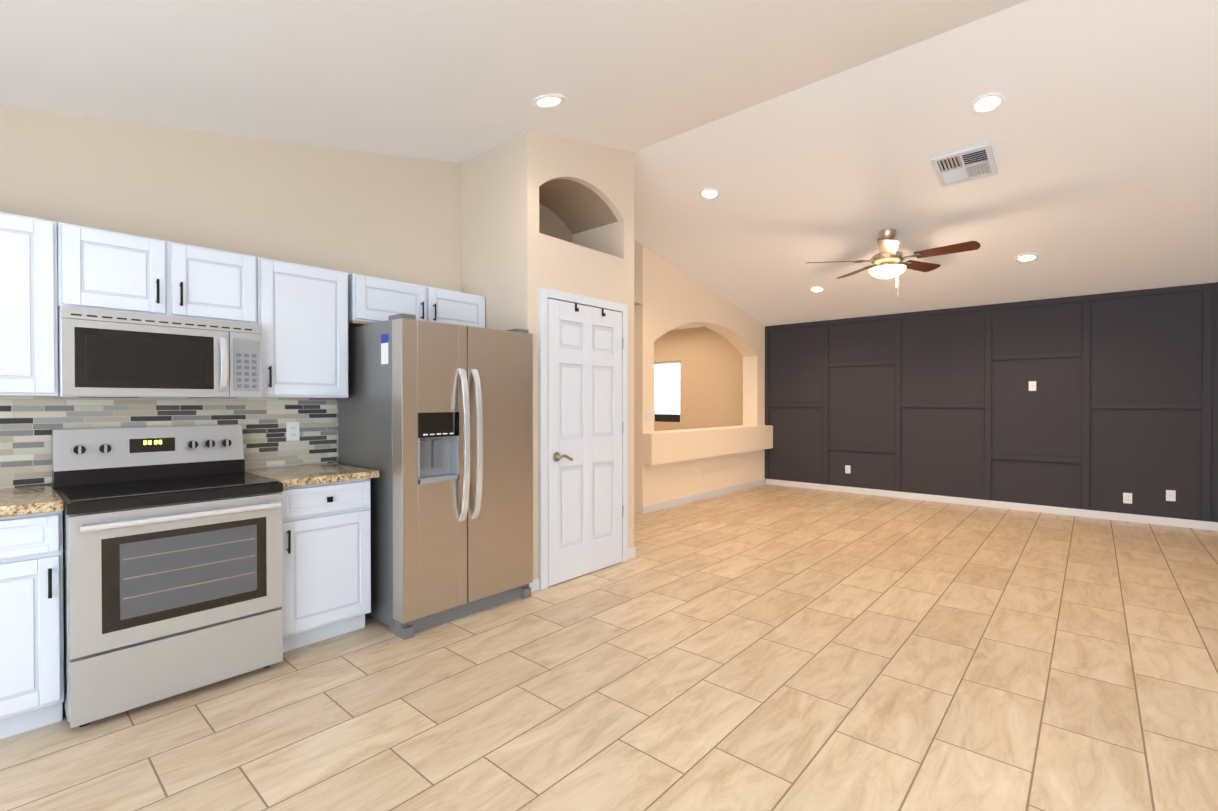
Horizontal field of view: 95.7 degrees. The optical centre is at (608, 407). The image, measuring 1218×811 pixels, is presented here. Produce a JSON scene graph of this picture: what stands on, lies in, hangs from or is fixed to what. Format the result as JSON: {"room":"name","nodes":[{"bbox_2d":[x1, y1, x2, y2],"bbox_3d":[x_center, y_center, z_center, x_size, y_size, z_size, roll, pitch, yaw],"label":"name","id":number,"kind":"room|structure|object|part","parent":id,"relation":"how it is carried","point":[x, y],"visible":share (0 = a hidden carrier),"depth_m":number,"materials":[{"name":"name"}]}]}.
{"room":"kitchen","nodes":[
{"label":"kitchen","id":0,"kind":"room"},
{"bbox_2d":[0,105,460,485],"bbox_3d":[-2.815,-0.297,2.569,0.250,3.151,4.770,0,1,41],"label":"wall","id":1,"kind":"structure","parent":0,"point":[384,216],"depth_m":3.17,"materials":[{"name":"beige paint"}]},
{"bbox_2d":[0,212,57,395],"bbox_3d":[-2.825,-0.426,2.113,0.331,0.754,0.992,0,1,41],"label":"upper cabinet","id":2,"kind":"object","parent":1,"relation":"attached to","point":[28,315],"visible":1,"depth_m":2.30,"materials":[{"name":"white wood"}]},
{"bbox_2d":[57,222,256,323],"bbox_3d":[-2.234,-0.625,2.759,0.364,0.367,0.758,0,1,41],"label":"upper cabinet","id":3,"kind":"object","parent":1,"relation":"attached to","point":[100,269],"visible":1,"depth_m":2.61,"materials":[{"name":"white wood"}]},
{"bbox_2d":[54,306,261,397],"bbox_3d":[-2.207,-0.242,2.739,0.434,0.388,0.754,0,1,41],"label":"over-the-range microwave","id":4,"kind":"object","parent":3,"relation":"attached to","point":[109,354],"visible":0.98,"depth_m":2.57,"materials":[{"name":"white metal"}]},
{"bbox_3d":[-2.111,-0.551,2.649,0.034,0.115,0.101,0,1,41],"label":"handle","id":5,"kind":"part","parent":3,"relation":"part of","materials":[{"name":"black metal"}]},
{"bbox_2d":[0,396,337,488],"bbox_3d":[-2.916,0.156,2.263,0.008,0.420,3.570,0,1,41],"label":"backsplash","id":6,"kind":"structure","parent":1,"relation":"attached to","point":[28,424],"depth_m":2.92,"materials":[{"name":"tile"}]},
{"bbox_2d":[286,422,299,440],"bbox_3d":[-1.931,0.146,3.370,0.008,0.115,0.072,0,1,41],"label":"outlet","id":7,"kind":"object","parent":6,"relation":"attached to","point":[292,432],"visible":1,"depth_m":3.37,"materials":[{"name":"white plastic"}]},
{"bbox_2d":[257,257,348,397],"bbox_3d":[-1.824,-0.435,3.228,0.364,0.755,0.480,0,1,41],"label":"upper cabinet","id":8,"kind":"object","parent":1,"relation":"attached to","point":[302,315],"visible":0.85,"depth_m":3.11,"materials":[{"name":"white wood"}]},
{"bbox_3d":[-1.829,-0.166,2.974,0.034,0.115,0.011,0,1,41],"label":"handle","id":9,"kind":"part","parent":8,"relation":"part of","materials":[{"name":"black metal"}]},
{"bbox_2d":[348,273,484,327],"bbox_3d":[-1.330,-0.668,3.788,0.364,0.299,0.966,0,1,41],"label":"upper cabinet","id":10,"kind":"object","parent":1,"relation":"attached to","point":[373,299],"depth_m":3.59,"materials":[{"name":"white wood"}]},
{"bbox_3d":[-1.351,-0.525,3.808,0.306,0.012,0.962,0,1,41],"label":"underside of the upper cabinet","id":11,"kind":"part","parent":10,"relation":"part of","materials":[{"name":"beige wood"}]},
{"bbox_3d":[-1.204,-0.642,3.681,0.034,0.115,0.101,0,1,41],"label":"handle","id":12,"kind":"part","parent":10,"relation":"part of","materials":[{"name":"black metal"}]},
{"bbox_2d":[0,484,1217,810],"bbox_3d":[0.646,1.319,3.623,11.700,0.100,10.900,0,1,41],"label":"floor","id":13,"kind":"structure","parent":0,"point":[772,648],"depth_m":2.48,"materials":[{"name":"tile"}]},
{"bbox_2d":[0,511,63,739],"bbox_3d":[-2.569,0.845,2.195,0.621,0.872,0.527,0,1,41],"label":"base cabinet","id":14,"kind":"object","parent":13,"relation":"on","point":[31,634],"visible":0.98,"depth_m":2.11,"materials":[{"name":"white wood"}]},
{"bbox_2d":[0,485,63,516],"bbox_3d":[-2.994,0.390,1.690,0.645,0.039,1.844,0,1,41],"label":"countertop","id":15,"kind":"structure","parent":14,"relation":"on","point":[29,500],"depth_m":2.17,"materials":[{"name":"stone"}]},
{"bbox_2d":[52,425,282,727],"bbox_3d":[-2.078,0.690,2.623,0.759,1.175,0.758,0,1,41],"label":"range","id":16,"kind":"object","parent":13,"relation":"on","point":[172,560],"visible":0.96,"depth_m":2.43,"materials":[{"name":"silver metal"}]},
{"bbox_2d":[280,478,370,651],"bbox_3d":[-1.718,0.837,3.140,0.654,0.872,0.480,0,1,41],"label":"base cabinet","id":17,"kind":"object","parent":13,"relation":"on","point":[326,560],"visible":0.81,"depth_m":2.94,"materials":[{"name":"white wood"}]},
{"bbox_3d":[-1.548,0.604,2.861,0.034,0.258,0.220,0,1,41],"label":"handle","id":18,"kind":"part","parent":17,"relation":"part of","materials":[{"name":"black metal"}]},
{"bbox_2d":[245,463,378,487],"bbox_3d":[-1.712,0.377,3.150,0.645,0.039,0.512,0,1,41],"label":"countertop","id":19,"kind":"structure","parent":17,"relation":"on","point":[299,475],"depth_m":3.05,"materials":[{"name":"stone"}]},
{"bbox_2d":[338,313,532,639],"bbox_3d":[-1.102,0.374,3.599,0.893,1.790,0.930,0,1,41],"label":"fridge","id":20,"kind":"object","parent":13,"relation":"on","point":[435,424],"visible":1,"depth_m":3.25,"materials":[{"name":"grey metal"}]},
{"bbox_3d":[-0.825,0.222,3.291,0.072,0.905,0.126,0,1,41],"label":"handle","id":21,"kind":"part","parent":20,"relation":"part of","materials":[{"name":"silver metal"}]},
{"bbox_2d":[461,130,633,578],"bbox_3d":[-0.659,-0.440,4.621,1.300,3.400,1.160,0,1,41],"label":"wall block","id":22,"kind":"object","parent":13,"relation":"on","point":[548,211],"visible":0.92,"depth_m":4.09,"materials":[{"name":"beige paint"}]},
{"bbox_2d":[538,287,627,589],"bbox_3d":[-0.146,0.214,4.159,0.086,2.100,0.945,0,1,41],"label":"pantry door","id":23,"kind":"structure","parent":22,"relation":"attached to","point":[583,435],"depth_m":4.13,"materials":[{"name":"white wood"}]},
{"bbox_3d":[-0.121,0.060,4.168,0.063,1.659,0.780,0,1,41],"label":"handle","id":24,"kind":"part","parent":23,"relation":"part of","materials":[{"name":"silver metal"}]},
{"bbox_2d":[628,547,635,558],"bbox_3d":[-0.175,1.215,4.988,1.063,0.085,0.016,0,1,41],"label":"baseboard","id":25,"kind":"structure","parent":13,"relation":"on","point":[631,552],"depth_m":4.60,"materials":[{"name":"white"}]},
{"bbox_2d":[0,0,1217,325],"bbox_3d":[1.980,-1.544,2.427,8.150,1.395,10.900,0,1,41],"label":"ceiling","id":26,"kind":"structure","parent":0,"point":[798,134],"depth_m":3.44,"materials":[{"name":"white paint"}]},
{"bbox_2d":[532,94,564,107],"bbox_3d":[-0.360,-1.823,3.284,0.196,0.049,0.192,0,1,41],"label":"recessed light","id":27,"kind":"object","parent":26,"relation":"in","point":[549,101],"visible":0.98,"depth_m":3.28,"materials":[{"name":"white"}]},
{"bbox_2d":[699,188,719,198],"bbox_3d":[0.930,-1.978,5.100,0.196,0.044,0.193,0,1,41],"label":"recessed light","id":28,"kind":"object","parent":26,"relation":"in","point":[709,193],"visible":1,"depth_m":5.09,"materials":[{"name":"white"}]},
{"bbox_2d":[809,286,824,291],"bbox_3d":[2.654,-1.508,7.037,0.196,0.044,0.193,0,1,41],"label":"recessed light","id":29,"kind":"object","parent":26,"relation":"in","point":[817,289],"visible":1,"depth_m":7.03,"materials":[{"name":"white"}]},
{"bbox_2d":[808,228,980,296],"bbox_3d":[2.764,-1.414,5.372,1.436,0.675,1.476,0,1,41],"label":"ceiling fan","id":30,"kind":"object","parent":26,"relation":"hanging from","point":[887,262],"visible":0.98,"depth_m":5.30,"materials":[{"name":"brown wood"}]},
{"bbox_2d":[930,143,997,186],"bbox_3d":[2.742,-1.861,4.254,0.380,0.101,0.427,0,1,41],"label":"ceiling vent","id":31,"kind":"object","parent":26,"relation":"in","point":[967,164],"visible":0.98,"depth_m":4.24,"materials":[{"name":"grey metal"}]},
{"bbox_2d":[969,93,1004,113],"bbox_3d":[2.470,-1.986,3.602,0.196,0.044,0.193,0,1,41],"label":"recessed light","id":32,"kind":"object","parent":26,"relation":"in","point":[987,103],"visible":1,"depth_m":3.60,"materials":[{"name":"white"}]},
{"bbox_2d":[1015,253,1038,261],"bbox_3d":[4.213,-1.510,5.562,0.196,0.044,0.193,0,1,41],"label":"recessed light","id":33,"kind":"object","parent":26,"relation":"in","point":[1026,257],"visible":0.96,"depth_m":5.56,"materials":[{"name":"white"}]},
{"bbox_2d":[634,241,642,304],"bbox_3d":[-0.186,-1.676,5.945,0.250,0.950,1.470,0,1,41],"label":"wall","id":34,"kind":"structure","parent":0,"point":[638,273],"depth_m":6.36,"materials":[{"name":"beige paint"}]},
{"bbox_2d":[672,324,703,329],"bbox_3d":[-0.941,-1.449,7.967,3.550,0.120,6.430,0,1,41],"label":"ceiling","id":35,"kind":"structure","parent":0,"point":[685,326],"depth_m":9.54,"materials":[{"name":"white paint"}]},
{"bbox_2d":[634,246,772,513],"bbox_3d":[1.403,-0.328,7.669,0.380,3.124,3.200,0,1,41],"label":"wall","id":36,"kind":"structure","parent":0,"point":[669,465],"depth_m":7.11,"materials":[{"name":"beige paint"}]},
{"bbox_2d":[644,411,650,420],"bbox_3d":[0.457,0.094,6.494,0.009,0.115,0.118,0,1,41],"label":"light switch","id":37,"kind":"object","parent":36,"relation":"attached to","point":[647,415],"visible":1,"depth_m":6.48,"materials":[{"name":"white plastic"}]},
{"bbox_2d":[643,479,767,513],"bbox_3d":[1.442,1.192,7.622,0.015,0.085,3.160,0,1,41],"label":"baseboard","id":38,"kind":"structure","parent":36,"relation":"attached to","point":[668,504],"depth_m":7.35,"materials":[{"name":"white wood"}]},
{"bbox_2d":[654,282,1217,521],"bbox_3d":[4.216,-0.074,7.449,11.400,2.620,0.222,0,1,41],"label":"wall","id":39,"kind":"structure","parent":0,"point":[1114,407],"depth_m":6.80,"materials":[{"name":"grey paint"}]},
{"bbox_2d":[654,361,680,421],"bbox_3d":[0.859,-0.295,10.383,1.280,1.110,0.080,0,1,41],"label":"room window","id":40,"kind":"structure","parent":39,"relation":"in","point":[667,391],"depth_m":10.20,"materials":[{"name":"white glass"}]},
{"bbox_2d":[845,465,850,473],"bbox_3d":[3.462,0.896,7.993,0.072,0.115,0.008,0,1,41],"label":"electrical outlet","id":41,"kind":"object","parent":39,"relation":"attached to","point":[847,468],"visible":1,"depth_m":7.99,"materials":[{"name":"white plastic"}]},
{"bbox_2d":[768,479,1217,530],"bbox_3d":[5.353,1.203,6.328,7.599,0.085,0.022,0,1,41],"label":"baseboard","id":42,"kind":"structure","parent":39,"relation":"attached to","point":[1166,521],"depth_m":6.67,"materials":[{"name":"white"}]},
{"bbox_2d":[1029,381,1035,390],"bbox_3d":[5.054,-0.257,6.583,0.072,0.115,0.012,0,1,41],"label":"electrical outlet","id":43,"kind":"object","parent":39,"relation":"attached to","point":[1032,385],"visible":1,"depth_m":6.58,"materials":[{"name":"white plastic"}]},
{"bbox_2d":[1123,493,1131,503],"bbox_3d":[5.683,0.993,6.043,0.072,0.115,0.008,0,1,41],"label":"electrical outlet","id":44,"kind":"object","parent":39,"relation":"attached to","point":[1127,497],"visible":1,"depth_m":6.04,"materials":[{"name":"white plastic"}]},
{"bbox_2d":[1166,490,1175,500],"bbox_3d":[5.931,0.930,5.822,0.072,0.115,0.012,0,1,41],"label":"electrical outlet","id":45,"kind":"object","parent":39,"relation":"attached to","point":[1170,495],"visible":1,"depth_m":5.82,"materials":[{"name":"white plastic"}]}
]}

